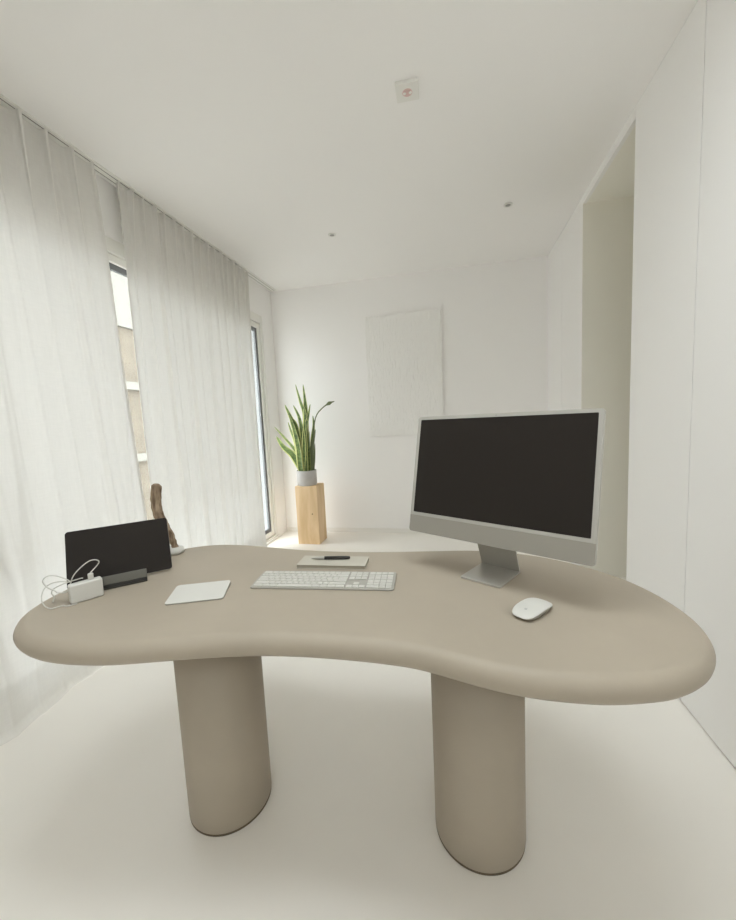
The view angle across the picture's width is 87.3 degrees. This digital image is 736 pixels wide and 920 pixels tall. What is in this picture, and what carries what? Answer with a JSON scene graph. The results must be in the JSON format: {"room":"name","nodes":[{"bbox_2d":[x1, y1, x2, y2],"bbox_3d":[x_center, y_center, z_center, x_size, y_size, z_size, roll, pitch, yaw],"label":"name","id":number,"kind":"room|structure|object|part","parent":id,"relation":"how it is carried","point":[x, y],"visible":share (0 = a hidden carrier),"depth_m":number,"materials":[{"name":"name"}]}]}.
{"room":"home office","nodes":[
{"label":"home office","id":0,"kind":"room"},
{"bbox_2d":[95,173,286,534],"bbox_3d":[-1.867,-0.137,1.155,0.300,2.677,6.970,-1,6,13],"label":"wall","id":1,"kind":"structure","parent":0,"point":[259,297],"depth_m":4.13,"materials":[{"name":"white paint"}]},
{"bbox_2d":[105,235,277,541],"bbox_3d":[-1.387,-0.167,2.776,0.068,2.360,2.830,-1,6,13],"label":"window","id":2,"kind":"structure","parent":1,"relation":"in","point":[116,253],"depth_m":4.03,"materials":[{"name":"white glass"}]},
{"bbox_2d":[251,330,267,529],"bbox_3d":[-1.233,-0.318,4.177,0.225,2.358,0.012,-1,6,13],"label":"trim","id":3,"kind":"structure","parent":1,"relation":"attached to","point":[253,351],"depth_m":4.17,"materials":[{"name":"grey"}]},
{"bbox_2d":[267,534,280,544],"bbox_3d":[-1.290,0.992,2.901,0.030,0.022,2.860,-1,6,13],"label":"trim","id":4,"kind":"structure","parent":1,"relation":"attached to","point":[279,535],"depth_m":4.12,"materials":[{"name":"white"}]},
{"bbox_2d":[0,0,697,291],"bbox_3d":[0.343,-1.600,0.500,4.970,0.150,6.970,-1,6,13],"label":"ceiling","id":5,"kind":"structure","parent":0,"point":[268,129],"depth_m":1.79,"materials":[{"name":"white paint"}]},
{"bbox_2d":[0,93,275,291],"bbox_3d":[-1.733,-1.466,0.964,0.070,0.010,6.610,-1,6,13],"label":"rail","id":6,"kind":"object","parent":5,"relation":"attached to","point":[99,169],"visible":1,"depth_m":2.16,"materials":[{"name":"white metal"}]},
{"bbox_2d":[0,104,146,745],"bbox_3d":[-1.831,-0.042,0.246,0.116,2.662,4.300,-1,6,13],"label":"sheer curtain","id":7,"kind":"object","parent":6,"relation":"hanging from","point":[69,462],"visible":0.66,"depth_m":1.83,"materials":[{"name":"fabric"}]},
{"bbox_2d":[116,181,266,548],"bbox_3d":[-1.216,-0.359,3.049,0.095,2.662,1.444,-1,6,14],"label":"sheer curtain","id":8,"kind":"object","parent":6,"relation":"hanging from","point":[190,304],"visible":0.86,"depth_m":2.84,"materials":[{"name":"fabric"}]},
{"bbox_2d":[395,77,418,102],"bbox_3d":[0.174,-1.629,1.706,0.100,0.020,0.100,-2,6,11],"label":"ceiling detector","id":9,"kind":"object","parent":5,"relation":"attached to","point":[407,90],"visible":1,"depth_m":1.69,"materials":[{"name":"white plastic"}]},
{"bbox_2d":[503,202,512,207],"bbox_3d":[0.975,-1.776,2.688,0.060,0.006,0.060,-1,6,13],"label":"recessed light","id":10,"kind":"object","parent":5,"relation":"in","point":[508,204],"visible":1,"depth_m":2.68,"materials":[{"name":"white"}]},
{"bbox_2d":[0,531,735,919],"bbox_3d":[0.478,1.194,0.787,4.970,0.120,6.970,-1,6,13],"label":"floor","id":11,"kind":"structure","parent":0,"point":[631,809],"depth_m":1.21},
{"bbox_2d":[295,483,326,543],"bbox_3d":[-0.590,0.552,4.022,0.235,0.600,0.217,-1,6,14],"label":"wooden block","id":12,"kind":"object","parent":11,"relation":"on","point":[310,500],"visible":0.91,"depth_m":3.92,"materials":[{"name":"brown wood"}]},
{"bbox_2d":[275,384,333,485],"bbox_3d":[-0.643,-0.257,3.931,0.684,1.031,0.204,-1,6,13],"label":"potted snake plant","id":13,"kind":"object","parent":12,"relation":"on","point":[302,455],"visible":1,"depth_m":3.92,"materials":[{"name":"green plant"}]},
{"bbox_3d":[-0.629,0.179,3.977,0.204,0.154,0.204,-1,6,13],"label":"pot","id":14,"kind":"part","parent":13,"relation":"part of","materials":[{"name":"grey ceramic"}]},
{"bbox_2d":[13,545,715,875],"bbox_3d":[-0.075,0.747,1.187,1.786,0.740,0.762,-1,6,13],"label":"desk","id":15,"kind":"object","parent":11,"relation":"on","point":[604,638],"visible":0.9,"depth_m":1.01,"materials":[{"name":"brown"}]},
{"bbox_2d":[41,559,103,608],"bbox_3d":[-0.869,0.362,1.133,0.145,0.113,0.066,-6,6,-25],"label":"power adapter","id":16,"kind":"object","parent":15,"relation":"on","point":[92,587],"visible":1,"depth_m":1.14,"materials":[{"name":"white plastic"}]},
{"bbox_2d":[101,568,147,589],"bbox_3d":[-0.818,0.336,1.274,0.145,0.130,0.118,-6,7,-30],"label":"tablet stand","id":17,"kind":"object","parent":15,"relation":"on","point":[137,576],"visible":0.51,"depth_m":1.24,"materials":[{"name":"grey metal"}]},
{"bbox_2d":[65,518,171,588],"bbox_3d":[-0.834,0.308,1.301,0.295,0.170,0.082,-6,7,-30],"label":"tablet","id":18,"kind":"object","parent":17,"relation":"on","point":[127,547],"visible":0.87,"depth_m":1.30,"materials":[{"name":"black metal"}]},
{"bbox_3d":[-0.814,0.398,1.278,0.145,0.004,0.110,-6,7,-30],"label":"foot plate","id":19,"kind":"part","parent":17,"relation":"part of","materials":[{"name":"grey metal"}]},
{"bbox_2d":[150,483,184,555],"bbox_3d":[-0.805,0.233,1.534,0.129,0.281,0.072,-1,6,13],"label":"ornament","id":20,"kind":"object","parent":15,"relation":"on","point":[156,489],"visible":0.8,"depth_m":1.53,"materials":[{"name":"brown wood"}]},
{"bbox_2d":[165,580,230,604],"bbox_3d":[-0.503,0.394,1.151,0.160,0.010,0.115,-4,6,-8],"label":"trackpad","id":21,"kind":"object","parent":15,"relation":"on","point":[207,591],"visible":1,"depth_m":1.14,"materials":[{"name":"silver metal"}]},
{"bbox_3d":[-0.473,0.786,1.261,0.260,0.672,0.260,-1,6,13],"label":"leg","id":22,"kind":"part","parent":15,"relation":"part of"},
{"bbox_2d":[250,571,395,590],"bbox_3d":[-0.135,0.371,1.195,0.439,0.011,0.117,-2,6,8],"label":"keyboard","id":23,"kind":"object","parent":15,"relation":"on","point":[311,580],"visible":1,"depth_m":1.18,"materials":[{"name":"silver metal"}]},
{"bbox_2d":[297,556,368,569],"bbox_3d":[-0.119,0.354,1.336,0.238,0.014,0.088,-2,6,10],"label":"notebook","id":24,"kind":"object","parent":15,"relation":"on","point":[355,562],"visible":0.96,"depth_m":1.31,"materials":[{"name":"beige paper"}]},
{"bbox_2d":[312,556,349,559],"bbox_3d":[-0.131,0.341,1.345,0.138,0.012,0.012,-2,6,5],"label":"pen","id":25,"kind":"object","parent":24,"relation":"on","point":[319,557],"visible":1,"depth_m":1.34,"materials":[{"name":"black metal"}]},
{"bbox_3d":[0.319,0.761,1.129,0.260,0.672,0.260,-1,6,13],"label":"leg","id":26,"kind":"part","parent":15,"relation":"part of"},
{"bbox_2d":[409,408,605,587],"bbox_3d":[0.382,0.110,1.138,0.547,0.492,0.152,3,8,43],"label":"desktop computer","id":27,"kind":"object","parent":15,"relation":"on","point":[505,484],"visible":1,"depth_m":1.07,"materials":[{"name":"silver metal"}]},
{"bbox_2d":[512,598,551,619],"bbox_3d":[0.406,0.365,0.953,0.120,0.019,0.063,-7,7,-37],"label":"mouse","id":28,"kind":"object","parent":15,"relation":"on","point":[529,608],"visible":1,"depth_m":0.94,"materials":[{"name":"white plastic"}]},
{"bbox_2d":[270,256,547,528],"bbox_3d":[0.444,-0.552,4.110,2.937,2.677,0.150,-1,6,13],"label":"wall","id":29,"kind":"structure","parent":0,"point":[494,316],"depth_m":4.08,"materials":[{"name":"white paint"}]},
{"bbox_2d":[287,527,421,532],"bbox_3d":[0.431,0.766,4.178,2.816,0.045,0.014,-1,6,13],"label":"baseboard","id":30,"kind":"structure","parent":29,"relation":"attached to","point":[386,530],"depth_m":4.27,"materials":[{"name":"white"}]},
{"bbox_2d":[365,309,442,436],"bbox_3d":[0.373,-0.876,3.994,0.772,1.236,0.034,-1,6,13],"label":"wall picture","id":31,"kind":"object","parent":29,"relation":"attached to","point":[404,355],"visible":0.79,"depth_m":3.98,"materials":[{"name":"white fabric"}]},
{"bbox_2d":[580,125,635,576],"bbox_3d":[2.335,-0.441,2.128,1.852,2.677,0.920,-1,6,13],"label":"doorway","id":32,"kind":"structure","parent":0,"point":[608,215],"depth_m":2.68,"materials":[{"name":"white paint"}]},
{"bbox_2d":[548,0,735,767],"bbox_3d":[1.376,-0.387,2.032,0.022,2.670,3.516,-1,6,13],"label":"wall","id":33,"kind":"structure","parent":0,"point":[669,113],"depth_m":1.51,"materials":[{"name":"white paint"}]},
{"bbox_2d":[583,106,635,203],"bbox_3d":[1.389,-1.728,2.243,0.022,0.052,0.782,-1,6,13],"label":"trim","id":34,"kind":"structure","parent":33,"relation":"attached to","point":[630,124],"depth_m":2.16,"materials":[{"name":"white paint"}]},
{"label":"outside","id":35,"kind":"structure","parent":0,"visible":0},
{"bbox_3d":[-7.916,2.102,6.110,13.780,0.200,36.000,-1,6,13],"label":"terrace","id":36,"kind":"object","parent":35,"visible":0},
{"bbox_2d":[110,270,153,519],"bbox_3d":[-6.633,-2.912,11.699,4.090,8.499,13.500,-1,6,13],"label":"building","id":37,"kind":"structure","parent":36,"relation":"on","point":[119,282],"depth_m":8.62,"materials":[{"name":"grey"}]}
]}

